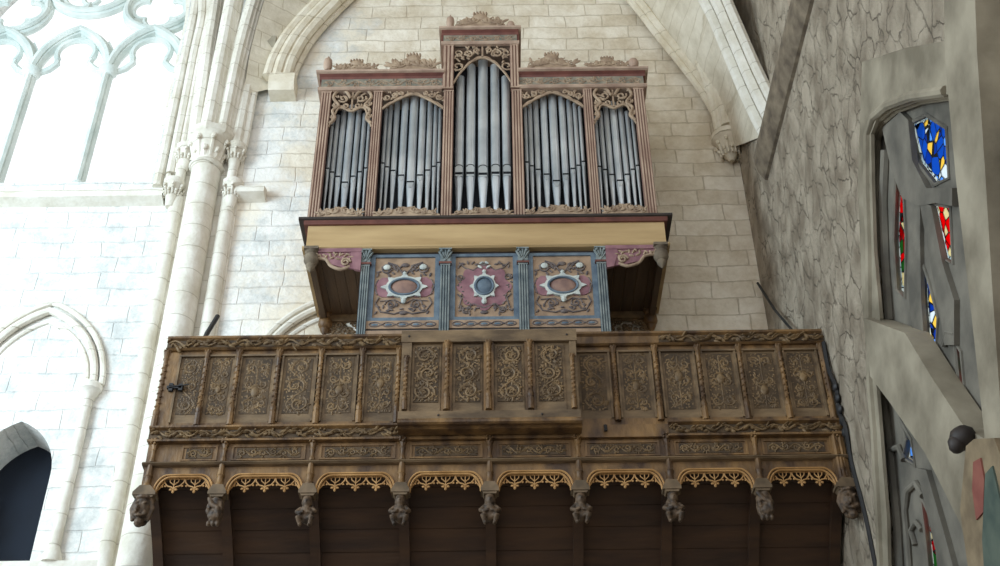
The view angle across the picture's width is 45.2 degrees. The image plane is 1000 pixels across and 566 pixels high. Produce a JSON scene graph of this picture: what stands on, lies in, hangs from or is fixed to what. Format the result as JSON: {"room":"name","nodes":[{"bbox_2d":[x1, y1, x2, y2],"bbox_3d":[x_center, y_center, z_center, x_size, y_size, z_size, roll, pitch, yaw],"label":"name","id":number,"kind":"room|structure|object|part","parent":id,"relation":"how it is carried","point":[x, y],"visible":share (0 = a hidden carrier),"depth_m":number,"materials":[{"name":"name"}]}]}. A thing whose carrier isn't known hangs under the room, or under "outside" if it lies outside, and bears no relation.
{"room":"church","nodes":[
{"label":"church","id":0,"kind":"room"},
{"bbox_2d":[0,0,767,560],"bbox_3d":[-3.988,1.051,15.424,16.000,20.000,0.750,-1,-37,0],"label":"wall","id":1,"kind":"structure","parent":0,"point":[100,263],"depth_m":16.11,"materials":[{"name":"stone"}]},
{"bbox_2d":[0,447,51,560],"bbox_3d":[-5.766,3.069,14.256,1.100,3.000,0.020,-1,-37,0],"label":"window","id":2,"kind":"structure","parent":1,"relation":"in","point":[24,480],"depth_m":14.57,"materials":[{"name":"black glass"}]},
{"bbox_2d":[0,560,97,565],"bbox_3d":[-5.864,3.192,13.305,3.000,0.170,0.120,-1,-37,0],"label":"trim","id":3,"kind":"structure","parent":1,"relation":"attached to","point":[54,562],"depth_m":13.29,"materials":[{"name":"stone"}]},
{"bbox_2d":[0,300,105,560],"bbox_3d":[-5.767,1.672,14.447,1.809,3.630,0.290,-1,-37,0],"label":"blind arch","id":4,"kind":"object","parent":1,"relation":"attached to","point":[89,389],"visible":0.99,"depth_m":14.86,"materials":[{"name":"stone"}]},
{"bbox_3d":[-5.777,0.748,15.154,1.809,1.302,0.140,-1,-37,0],"label":"arch moulding","id":5,"kind":"part","parent":4,"relation":"part of","materials":[{"name":"stone"}]},
{"bbox_2d":[0,189,164,207],"bbox_3d":[-7.073,-1.133,16.788,4.880,0.470,0.610,-1,-37,0],"label":"trim","id":6,"kind":"structure","parent":1,"relation":"attached to","point":[86,197],"depth_m":16.48,"materials":[{"name":"stone"}]},
{"bbox_2d":[0,0,197,187],"bbox_3d":[-6.683,-3.745,18.809,4.130,6.385,0.600,-1,-37,0],"label":"window","id":7,"kind":"structure","parent":1,"relation":"in","point":[16,36],"depth_m":18.82,"materials":[{"name":"stone"}]},
{"bbox_2d":[97,121,246,565],"bbox_3d":[-4.055,3.166,13.239,1.051,14.000,0.716,-17,-40,21],"label":"wall pier","id":8,"kind":"object","parent":1,"relation":"attached to","point":[187,292],"visible":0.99,"depth_m":15.52,"materials":[{"name":"stone"}]},
{"bbox_2d":[166,0,207,174],"bbox_3d":[-4.899,-3.674,18.376,0.817,5.324,0.167,2,-37,-4],"label":"trim","id":9,"kind":"structure","parent":1,"relation":"attached to","point":[183,117],"depth_m":17.72,"materials":[{"name":"stone"}]},
{"bbox_2d":[187,0,223,135],"bbox_3d":[-4.636,-4.308,18.652,0.915,5.570,0.252,11,-38,-15],"label":"trim","id":10,"kind":"structure","parent":1,"relation":"attached to","point":[214,7],"depth_m":17.96,"materials":[{"name":"stone"}]},
{"bbox_2d":[201,0,243,122],"bbox_3d":[-3.817,-4.896,18.218,0.306,5.983,1.826,16,-40,-22],"label":"trim","id":11,"kind":"structure","parent":1,"relation":"attached to","point":[232,9],"depth_m":17.72,"materials":[{"name":"stone"}]},
{"bbox_2d":[218,0,263,131],"bbox_3d":[-3.210,-5.060,18.017,0.285,6.000,2.805,23,-43,-29],"label":"trim","id":12,"kind":"structure","parent":1,"relation":"attached to","point":[237,71],"depth_m":17.70,"materials":[{"name":"stone"}]},
{"bbox_2d":[233,73,257,147],"bbox_3d":[-3.081,-4.362,18.368,1.686,5.487,0.262,-19,-40,22],"label":"trim","id":13,"kind":"structure","parent":1,"relation":"attached to","point":[242,127],"depth_m":17.30,"materials":[{"name":"stone"}]},
{"bbox_2d":[235,186,266,202],"bbox_3d":[-3.434,-1.239,16.543,0.400,0.200,0.220,-1,-37,0],"label":"trim","id":14,"kind":"structure","parent":1,"relation":"attached to","point":[247,194],"depth_m":16.47,"materials":[{"name":"stone"}]},
{"bbox_2d":[267,36,276,46],"bbox_3d":[-3.521,-3.570,18.216,0.280,0.180,0.320,-1,-37,0],"label":"block","id":15,"kind":"object","parent":1,"relation":"attached to","point":[273,39],"visible":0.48,"depth_m":18.08,"materials":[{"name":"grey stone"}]},
{"bbox_2d":[268,72,297,101],"bbox_3d":[-3.203,-2.884,17.703,0.380,0.300,0.320,-1,-37,0],"label":"block","id":16,"kind":"object","parent":1,"relation":"attached to","point":[283,86],"visible":1,"depth_m":17.59,"materials":[{"name":"stone"}]},
{"bbox_2d":[262,0,353,80],"bbox_3d":[-1.832,-4.709,19.005,3.401,4.261,0.290,-1,-37,0],"label":"trim","id":17,"kind":"structure","parent":1,"relation":"attached to","point":[289,52],"depth_m":18.23,"materials":[{"name":"stone"}]},
{"bbox_2d":[265,300,355,334],"bbox_3d":[-2.282,1.633,14.447,1.779,3.630,0.290,-1,-37,0],"label":"blind arch","id":18,"kind":"object","parent":1,"relation":"attached to","point":[306,310],"visible":0.18,"depth_m":15.29,"materials":[{"name":"stone"}]},
{"bbox_2d":[129,329,860,565],"bbox_3d":[-0.033,2.832,12.183,6.992,4.264,2.271,-1,-37,0],"label":"gallery","id":19,"kind":"object","parent":1,"relation":"attached to","point":[693,447],"visible":0.99,"depth_m":11.96,"materials":[{"name":"brown wood"}]},
{"bbox_3d":[-3.439,1.836,11.763,0.080,0.560,0.060,-1,-37,0],"label":"post","id":20,"kind":"part","parent":19,"relation":"part of","materials":[{"name":"brown wood"}]},
{"bbox_3d":[-3.068,1.953,11.642,0.596,0.222,0.027,-1,-37,0],"label":"arch moulding","id":21,"kind":"part","parent":19,"relation":"part of","materials":[{"name":"brown wood"}]},
{"bbox_3d":[-3.188,1.090,12.310,0.300,0.805,0.060,-1,-37,0],"label":"carved panel","id":22,"kind":"part","parent":19,"relation":"part of","materials":[{"name":"brown wood"}]},
{"bbox_3d":[-2.971,1.684,11.859,0.360,0.170,0.022,-1,-37,0],"label":"frieze panel","id":23,"kind":"part","parent":19,"relation":"part of","materials":[{"name":"brown wood"}]},
{"bbox_2d":[203,314,219,335],"bbox_3d":[-3.442,0.749,13.869,0.099,1.405,0.751,-1,-37,0],"label":"rod","id":24,"kind":"object","parent":19,"relation":"on","point":[217,316],"visible":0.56,"depth_m":14.32,"materials":[{"name":"black metal"}]},
{"bbox_3d":[-2.888,1.087,12.310,0.300,0.805,0.060,-1,-37,0],"label":"carved panel","id":25,"kind":"part","parent":19,"relation":"part of","materials":[{"name":"brown wood"}]},
{"bbox_3d":[-2.508,1.082,12.310,0.380,0.805,0.060,-1,-37,0],"label":"carved panel","id":26,"kind":"part","parent":19,"relation":"part of","materials":[{"name":"brown wood"}]},
{"bbox_3d":[-2.283,1.944,11.642,0.766,0.222,0.027,-1,-37,0],"label":"arch moulding","id":27,"kind":"part","parent":19,"relation":"part of","materials":[{"name":"brown wood"}]},
{"bbox_3d":[-2.286,1.676,11.859,0.730,0.170,0.022,-1,-37,0],"label":"frieze panel","id":28,"kind":"part","parent":19,"relation":"part of","materials":[{"name":"brown wood"}]},
{"bbox_3d":[-2.258,0.664,12.656,2.470,0.165,0.170,-1,-37,0],"label":"hand rail","id":29,"kind":"part","parent":19,"relation":"part of","materials":[{"name":"brown wood"}]},
{"bbox_3d":[-2.078,1.077,12.310,0.370,0.805,0.060,-1,-37,0],"label":"carved panel","id":30,"kind":"part","parent":19,"relation":"part of","materials":[{"name":"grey wood"}]},
{"bbox_3d":[-1.648,1.073,12.310,0.360,0.805,0.060,-1,-37,0],"label":"carved panel","id":31,"kind":"part","parent":19,"relation":"part of","materials":[{"name":"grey wood"}]},
{"bbox_3d":[-1.403,1.934,11.642,0.786,0.222,0.027,-1,-37,0],"label":"arch moulding","id":32,"kind":"part","parent":19,"relation":"part of","materials":[{"name":"brown wood"}]},
{"bbox_3d":[-1.406,1.666,11.859,0.750,0.170,0.022,-1,-37,0],"label":"frieze panel","id":33,"kind":"part","parent":19,"relation":"part of","materials":[{"name":"brown wood"}]},
{"bbox_3d":[-1.228,1.068,12.310,0.350,0.805,0.060,-1,-37,0],"label":"carved panel","id":34,"kind":"part","parent":19,"relation":"part of","materials":[{"name":"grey wood"}]},
{"bbox_3d":[-0.528,1.924,11.642,0.756,0.222,0.027,-1,-37,0],"label":"arch moulding","id":35,"kind":"part","parent":19,"relation":"part of","materials":[{"name":"brown wood"}]},
{"bbox_3d":[-0.531,1.656,11.859,0.720,0.170,0.022,-1,-37,0],"label":"frieze panel","id":36,"kind":"part","parent":19,"relation":"part of","materials":[{"name":"brown wood"}]},
{"bbox_2d":[299,11,672,334],"bbox_3d":[-0.175,-0.467,15.100,4.520,7.299,1.530,-1,-37,0],"label":"pipe organ","id":37,"kind":"object","parent":19,"relation":"on","point":[481,190],"visible":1,"depth_m":15.12,"materials":[{"name":"brown paint"}]},
{"bbox_2d":[304,245,318,271],"bbox_3d":[-2.223,-0.258,14.121,0.180,0.332,0.180,-1,-37,0],"label":"pendant","id":38,"kind":"object","parent":37,"relation":"attached to","point":[311,253],"depth_m":14.08,"materials":[{"name":"wood"}]},
{"bbox_2d":[318,311,331,334],"bbox_3d":[-2.214,0.530,15.180,0.180,0.332,0.180,-1,-37,0],"label":"pendant","id":39,"kind":"object","parent":37,"relation":"attached to","point":[325,322],"depth_m":15.12,"materials":[{"name":"brown wood"}]},
{"bbox_2d":[328,92,363,128],"bbox_3d":[-1.956,-2.292,15.820,0.560,0.680,0.022,-1,-37,0],"label":"shade","id":40,"kind":"object","parent":37,"relation":"attached to","point":[352,96],"depth_m":15.85,"materials":[{"name":"brown wood"}]},
{"bbox_3d":[-1.604,-2.521,16.522,1.710,0.040,1.120,-1,-37,0],"label":"cornice","id":41,"kind":"part","parent":37,"relation":"part of","materials":[{"name":"brown paint"}]},
{"bbox_3d":[-1.584,-2.290,16.381,1.675,0.060,1.070,-1,-37,0],"label":"architrave","id":42,"kind":"part","parent":37,"relation":"part of","materials":[{"name":"brown paint"}]},
{"bbox_3d":[-1.105,0.663,13.498,0.825,0.270,0.065,-1,-37,0],"label":"plain rail","id":43,"kind":"part","parent":37,"relation":"part of","materials":[{"name":"beige paint"}]},
{"bbox_3d":[-1.112,0.062,13.954,0.825,0.960,0.050,-1,-37,0],"label":"painted panel","id":44,"kind":"part","parent":37,"relation":"part of","materials":[{"name":"blue paint"}]},
{"bbox_2d":[383,92,442,108],"bbox_3d":[-1.153,-2.430,15.915,0.810,0.360,0.022,-1,-37,0],"label":"shade","id":45,"kind":"object","parent":37,"relation":"attached to","point":[424,95],"depth_m":15.93,"materials":[{"name":"brown wood"}]},
{"bbox_3d":[-0.642,-0.214,14.131,0.150,0.025,0.110,-1,-37,0],"label":"neck moulding","id":46,"kind":"part","parent":37,"relation":"part of","materials":[{"name":"grey wood"}]},
{"bbox_3d":[-0.271,-3.195,16.994,1.130,0.040,1.150,-1,-37,0],"label":"cornice","id":47,"kind":"part","parent":37,"relation":"part of","materials":[{"name":"brown paint"}]},
{"bbox_3d":[-0.269,-2.980,16.865,1.070,0.060,1.100,-1,-37,0],"label":"architrave","id":48,"kind":"part","parent":37,"relation":"part of","materials":[{"name":"brown paint"}]},
{"bbox_2d":[454,46,509,79],"bbox_3d":[-0.238,-2.955,16.262,0.790,0.760,0.022,-1,-37,0],"label":"shade","id":49,"kind":"object","parent":37,"relation":"attached to","point":[476,49],"depth_m":16.35,"materials":[{"name":"brown wood"}]},
{"bbox_3d":[-0.183,0.051,13.954,0.793,0.960,0.050,-1,-37,0],"label":"painted panel","id":50,"kind":"part","parent":37,"relation":"part of","materials":[{"name":"blue paint"}]},
{"bbox_3d":[-0.161,-0.039,14.788,4.360,0.080,1.420,-1,-37,0],"label":"ledge moulding","id":51,"kind":"part","parent":37,"relation":"part of","materials":[{"name":"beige wood"}]},
{"bbox_3d":[-0.176,0.653,13.498,0.793,0.270,0.065,-1,-37,0],"label":"plain rail","id":52,"kind":"part","parent":37,"relation":"part of","materials":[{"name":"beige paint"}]},
{"bbox_3d":[0.269,-0.224,14.131,0.147,0.025,0.110,-1,-37,0],"label":"neck moulding","id":53,"kind":"part","parent":37,"relation":"part of","materials":[{"name":"grey wood"}]},
{"bbox_2d":[522,90,582,108],"bbox_3d":[0.697,-2.451,15.915,0.810,0.360,0.022,-1,-37,0],"label":"shade","id":54,"kind":"object","parent":37,"relation":"attached to","point":[537,94],"depth_m":15.93,"materials":[{"name":"brown wood"}]},
{"bbox_3d":[0.733,0.041,13.954,0.805,0.960,0.050,-1,-37,0],"label":"painted panel","id":55,"kind":"part","parent":37,"relation":"part of","materials":[{"name":"blue paint"}]},
{"bbox_3d":[1.121,-2.552,16.522,1.740,0.040,1.120,-1,-37,0],"label":"cornice","id":56,"kind":"part","parent":37,"relation":"part of","materials":[{"name":"brown paint"}]},
{"bbox_3d":[1.106,-2.321,16.381,1.705,0.060,1.070,-1,-37,0],"label":"architrave","id":57,"kind":"part","parent":37,"relation":"part of","materials":[{"name":"brown paint"}]},
{"bbox_3d":[0.740,0.642,13.498,0.805,0.270,0.065,-1,-37,0],"label":"plain rail","id":58,"kind":"part","parent":37,"relation":"part of","materials":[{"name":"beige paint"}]},
{"bbox_3d":[1.190,-0.235,14.131,0.145,0.025,0.110,-1,-37,0],"label":"neck moulding","id":59,"kind":"part","parent":37,"relation":"part of","materials":[{"name":"grey wood"}]},
{"bbox_2d":[595,89,636,124],"bbox_3d":[1.499,-2.331,15.820,0.550,0.680,0.022,-1,-37,0],"label":"shade","id":60,"kind":"object","parent":37,"relation":"attached to","point":[612,93],"depth_m":15.85,"materials":[{"name":"brown wood"}]},
{"bbox_2d":[643,307,657,330],"bbox_3d":[1.906,0.483,15.180,0.180,0.332,0.180,-1,-37,0],"label":"pendant","id":61,"kind":"object","parent":37,"relation":"attached to","point":[650,320],"depth_m":15.13,"materials":[{"name":"brown wood"}]},
{"bbox_2d":[653,242,668,268],"bbox_3d":[1.897,-0.304,14.121,0.180,0.332,0.180,-1,-37,0],"label":"pendant","id":62,"kind":"object","parent":37,"relation":"attached to","point":[660,249],"depth_m":14.08,"materials":[{"name":"wood"}]},
{"bbox_2d":[397,329,581,435],"bbox_3d":[-0.104,1.002,12.146,1.810,1.125,0.297,-1,-37,0],"label":"panel","id":63,"kind":"object","parent":19,"relation":"attached to","point":[522,381],"visible":1,"depth_m":12.03,"materials":[{"name":"brown wood"}]},
{"bbox_3d":[-0.744,0.969,12.096,0.290,0.800,0.015,-1,-37,0],"label":"carved panel","id":64,"kind":"part","parent":63,"relation":"part of","materials":[{"name":"brown wood"}]},
{"bbox_3d":[-0.324,0.964,12.096,0.290,0.800,0.015,-1,-37,0],"label":"carved panel","id":65,"kind":"part","parent":63,"relation":"part of","materials":[{"name":"brown wood"}]},
{"bbox_3d":[0.096,0.959,12.096,0.290,0.800,0.015,-1,-37,0],"label":"carved panel","id":66,"kind":"part","parent":63,"relation":"part of","materials":[{"name":"brown wood"}]},
{"bbox_3d":[0.511,0.954,12.096,0.290,0.800,0.015,-1,-37,0],"label":"carved panel","id":67,"kind":"part","parent":63,"relation":"part of","materials":[{"name":"brown wood"}]},
{"bbox_3d":[-0.045,1.750,11.767,6.910,0.060,0.110,-1,-37,0],"label":"string moulding","id":68,"kind":"part","parent":19,"relation":"part of","materials":[{"name":"brown wood"}]},
{"bbox_3d":[-0.048,1.073,12.314,6.880,0.940,0.040,-1,-37,0],"label":"frame rail","id":69,"kind":"part","parent":19,"relation":"part of","materials":[{"name":"brown wood"}]},
{"bbox_3d":[0.334,1.646,11.859,0.730,0.170,0.022,-1,-37,0],"label":"frieze panel","id":70,"kind":"part","parent":19,"relation":"part of","materials":[{"name":"brown wood"}]},
{"bbox_3d":[0.337,1.915,11.642,0.766,0.222,0.027,-1,-37,0],"label":"arch moulding","id":71,"kind":"part","parent":19,"relation":"part of","materials":[{"name":"brown wood"}]},
{"bbox_3d":[0.962,1.043,12.310,0.360,0.805,0.060,-1,-37,0],"label":"carved panel","id":72,"kind":"part","parent":19,"relation":"part of","materials":[{"name":"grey wood"}]},
{"bbox_3d":[1.237,0.624,12.656,0.860,0.165,0.170,-1,-37,0],"label":"hand rail","id":73,"kind":"part","parent":19,"relation":"part of","materials":[{"name":"brown wood"}]},
{"bbox_3d":[1.209,1.636,11.859,0.740,0.170,0.022,-1,-37,0],"label":"frieze panel","id":74,"kind":"part","parent":19,"relation":"part of","materials":[{"name":"brown wood"}]},
{"bbox_3d":[1.212,1.905,11.642,0.776,0.222,0.027,-1,-37,0],"label":"arch moulding","id":75,"kind":"part","parent":19,"relation":"part of","materials":[{"name":"brown wood"}]},
{"bbox_3d":[1.397,1.038,12.310,0.360,0.805,0.060,-1,-37,0],"label":"carved panel","id":76,"kind":"part","parent":19,"relation":"part of","materials":[{"name":"brown wood"}]},
{"bbox_3d":[1.842,1.033,12.310,0.370,0.805,0.060,-1,-37,0],"label":"carved panel","id":77,"kind":"part","parent":19,"relation":"part of","materials":[{"name":"brown wood"}]},
{"bbox_3d":[2.084,1.626,11.859,0.730,0.170,0.022,-1,-37,0],"label":"frieze panel","id":78,"kind":"part","parent":19,"relation":"part of","materials":[{"name":"brown wood"}]},
{"bbox_3d":[2.087,1.895,11.642,0.766,0.222,0.027,-1,-37,0],"label":"arch moulding","id":79,"kind":"part","parent":19,"relation":"part of","materials":[{"name":"brown wood"}]},
{"bbox_3d":[2.272,1.028,12.310,0.370,0.805,0.060,-1,-37,0],"label":"carved panel","id":80,"kind":"part","parent":19,"relation":"part of","materials":[{"name":"brown wood"}]},
{"bbox_3d":[2.527,0.610,12.656,1.720,0.165,0.170,-1,-37,0],"label":"hand rail","id":81,"kind":"part","parent":19,"relation":"part of","materials":[{"name":"brown wood"}]},
{"bbox_3d":[2.702,1.023,12.310,0.370,0.805,0.060,-1,-37,0],"label":"carved panel","id":82,"kind":"part","parent":19,"relation":"part of","materials":[{"name":"brown wood"}]},
{"bbox_3d":[2.924,1.617,11.859,0.670,0.170,0.022,-1,-37,0],"label":"frieze panel","id":83,"kind":"part","parent":19,"relation":"part of","materials":[{"name":"brown wood"}]},
{"bbox_3d":[2.927,1.885,11.642,0.706,0.222,0.027,-1,-37,0],"label":"arch moulding","id":84,"kind":"part","parent":19,"relation":"part of","materials":[{"name":"brown wood"}]},
{"bbox_3d":[3.122,1.018,12.310,0.360,0.805,0.060,-1,-37,0],"label":"carved panel","id":85,"kind":"part","parent":19,"relation":"part of","materials":[{"name":"brown wood"}]},
{"bbox_3d":[3.325,1.313,12.076,0.140,1.650,0.110,-1,-37,0],"label":"post","id":86,"kind":"part","parent":19,"relation":"part of","materials":[{"name":"brown wood"}]},
{"bbox_2d":[821,341,876,565],"bbox_3d":[3.399,2.239,11.229,0.066,4.152,0.186,3,-37,-5],"label":"cable","id":87,"kind":"object","parent":19,"relation":"hanging from","point":[845,432],"visible":1,"depth_m":11.68,"materials":[{"name":"metal"}]},
{"bbox_2d":[625,0,710,113],"bbox_3d":[1.522,-4.271,18.656,3.617,5.426,0.263,-1,-37,0],"label":"trim","id":88,"kind":"structure","parent":1,"relation":"attached to","point":[640,7],"depth_m":18.04,"materials":[{"name":"stone"}]},
{"bbox_2d":[694,59,728,130],"bbox_3d":[2.396,-4.366,17.897,2.281,4.553,0.335,24,-43,-29],"label":"trim","id":89,"kind":"structure","parent":1,"relation":"attached to","point":[718,113],"depth_m":17.17,"materials":[{"name":"stone"}]},
{"bbox_2d":[711,125,740,162],"bbox_3d":[3.248,-1.914,16.977,0.480,0.520,0.468,-1,-37,0],"label":"corbel","id":90,"kind":"object","parent":1,"relation":"attached to","point":[721,138],"visible":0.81,"depth_m":16.88,"materials":[{"name":"stone"}]},
{"bbox_2d":[245,0,757,146],"bbox_3d":[-0.199,-4.338,17.889,7.140,7.520,1.737,-1,-37,0],"label":"arch","id":91,"kind":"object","parent":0,"point":[686,22],"depth_m":17.64,"materials":[{"name":"stone"}]},
{"bbox_2d":[733,0,944,565],"bbox_3d":[3.624,-2.274,11.072,0.500,20.000,10.100,-1,-37,0],"label":"wall","id":92,"kind":"structure","parent":0,"point":[804,218],"depth_m":12.36,"materials":[{"name":"grey stone"}]},
{"bbox_2d":[697,0,769,135],"bbox_3d":[2.522,-4.078,16.599,2.237,6.567,0.740,-1,-37,0],"label":"trim","id":93,"kind":"structure","parent":92,"relation":"attached to","point":[752,84],"depth_m":15.54,"materials":[{"name":"stone"}]},
{"bbox_2d":[756,282,791,328],"bbox_3d":[3.324,0.371,14.279,0.045,2.129,1.628,-2,-37,1],"label":"rod","id":94,"kind":"object","parent":92,"relation":"attached to","point":[757,283],"visible":0.57,"depth_m":14.63,"materials":[{"name":"black metal"}]},
{"bbox_2d":[753,0,813,179],"bbox_3d":[3.300,-4.014,11.945,0.150,0.520,8.420,-1,-37,0],"label":"trim","id":95,"kind":"structure","parent":92,"relation":"attached to","point":[799,12],"depth_m":14.01,"materials":[{"name":"stone"}]},
{"bbox_2d":[858,41,947,565],"bbox_3d":[3.397,0.135,9.394,0.030,5.576,5.203,-1,-37,0],"label":"trim","id":96,"kind":"structure","parent":92,"relation":"attached to","point":[885,77],"depth_m":10.68,"materials":[{"name":"grey stone"}]},
{"bbox_2d":[863,85,981,565],"bbox_3d":[3.456,0.454,10.130,0.231,5.719,5.827,-1,-37,0],"label":"window","id":97,"kind":"structure","parent":92,"relation":"in","point":[919,502],"depth_m":10.05,"materials":[{"name":"stone"}]},
{"bbox_3d":[3.516,-0.377,10.561,0.039,1.032,0.695,-1,-37,0],"label":"lead frame","id":98,"kind":"part","parent":97,"relation":"part of","materials":[{"name":"glass"}]},
{"bbox_3d":[3.559,-0.380,10.558,0.005,0.920,0.571,-1,-37,0],"label":"stained glass","id":99,"kind":"part","parent":97,"relation":"part of","materials":[{"name":"glass"}]},
{"bbox_3d":[3.536,1.401,10.431,0.040,0.555,0.315,-1,-37,0],"label":"lead frame","id":100,"kind":"part","parent":97,"relation":"part of","materials":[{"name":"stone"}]},
{"bbox_3d":[3.545,2.161,9.930,0.039,0.876,0.398,-1,-37,0],"label":"lead frame","id":101,"kind":"part","parent":97,"relation":"part of","materials":[{"name":"glass"}]},
{"bbox_3d":[3.551,-1.136,9.774,0.005,0.923,0.580,-1,-37,0],"label":"stained glass","id":102,"kind":"part","parent":97,"relation":"part of","materials":[{"name":"glass"}]},
{"bbox_3d":[3.523,0.214,9.912,0.040,0.861,0.446,-1,-37,0],"label":"lead frame","id":103,"kind":"part","parent":97,"relation":"part of","materials":[{"name":"glass"}]},
{"bbox_3d":[3.507,-1.139,9.770,0.040,1.036,0.704,-1,-37,0],"label":"lead frame","id":104,"kind":"part","parent":97,"relation":"part of","materials":[{"name":"glass"}]},
{"bbox_3d":[3.566,0.209,9.908,0.005,0.766,0.356,-1,-37,0],"label":"stained glass","id":105,"kind":"part","parent":97,"relation":"part of","materials":[{"name":"multicoloured glass"}]},
{"bbox_3d":[3.588,2.154,9.926,0.005,0.783,0.313,-1,-37,0],"label":"stained glass","id":106,"kind":"part","parent":97,"relation":"part of","materials":[{"name":"multicoloured glass"}]},
{"bbox_3d":[3.515,-0.445,9.476,0.040,0.722,0.418,-1,-37,0],"label":"lead frame","id":107,"kind":"part","parent":97,"relation":"part of","materials":[{"name":"glass"}]},
{"bbox_3d":[3.559,-0.442,9.480,0.005,0.636,0.331,-1,-37,0],"label":"stained glass","id":108,"kind":"part","parent":97,"relation":"part of","materials":[{"name":"glass"}]},
{"bbox_3d":[3.527,0.637,9.191,0.039,0.456,0.223,-1,-37,0],"label":"lead frame","id":109,"kind":"part","parent":97,"relation":"part of","materials":[{"name":"metal"}]},
{"bbox_2d":[864,318,984,530],"bbox_3d":[3.413,1.138,9.285,0.200,3.236,1.959,-1,-37,0],"label":"strut","id":110,"kind":"object","parent":92,"relation":"attached to","point":[906,363],"visible":0.73,"depth_m":9.41,"materials":[{"name":"grey stone"}]},
{"bbox_2d":[947,425,975,453],"bbox_3d":[3.246,1.091,8.425,0.201,0.230,0.181,14,-39,-19],"label":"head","id":111,"kind":"object","parent":110,"relation":"attached to","point":[960,436],"visible":0.94,"depth_m":8.36},
{"bbox_2d":[944,0,999,437],"bbox_3d":[3.312,-0.257,7.987,0.270,4.166,2.400,-1,-37,0],"label":"stone pillar","id":112,"kind":"structure","parent":92,"relation":"attached to","point":[971,27],"depth_m":7.96,"materials":[{"name":"grey stone"}]},
{"bbox_2d":[960,438,999,565],"bbox_3d":[3.123,1.637,7.579,0.112,1.301,1.067,-1,-37,0],"label":"relief","id":113,"kind":"object","parent":112,"relation":"attached to","point":[980,496],"visible":1,"depth_m":7.65,"materials":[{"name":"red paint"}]}
]}

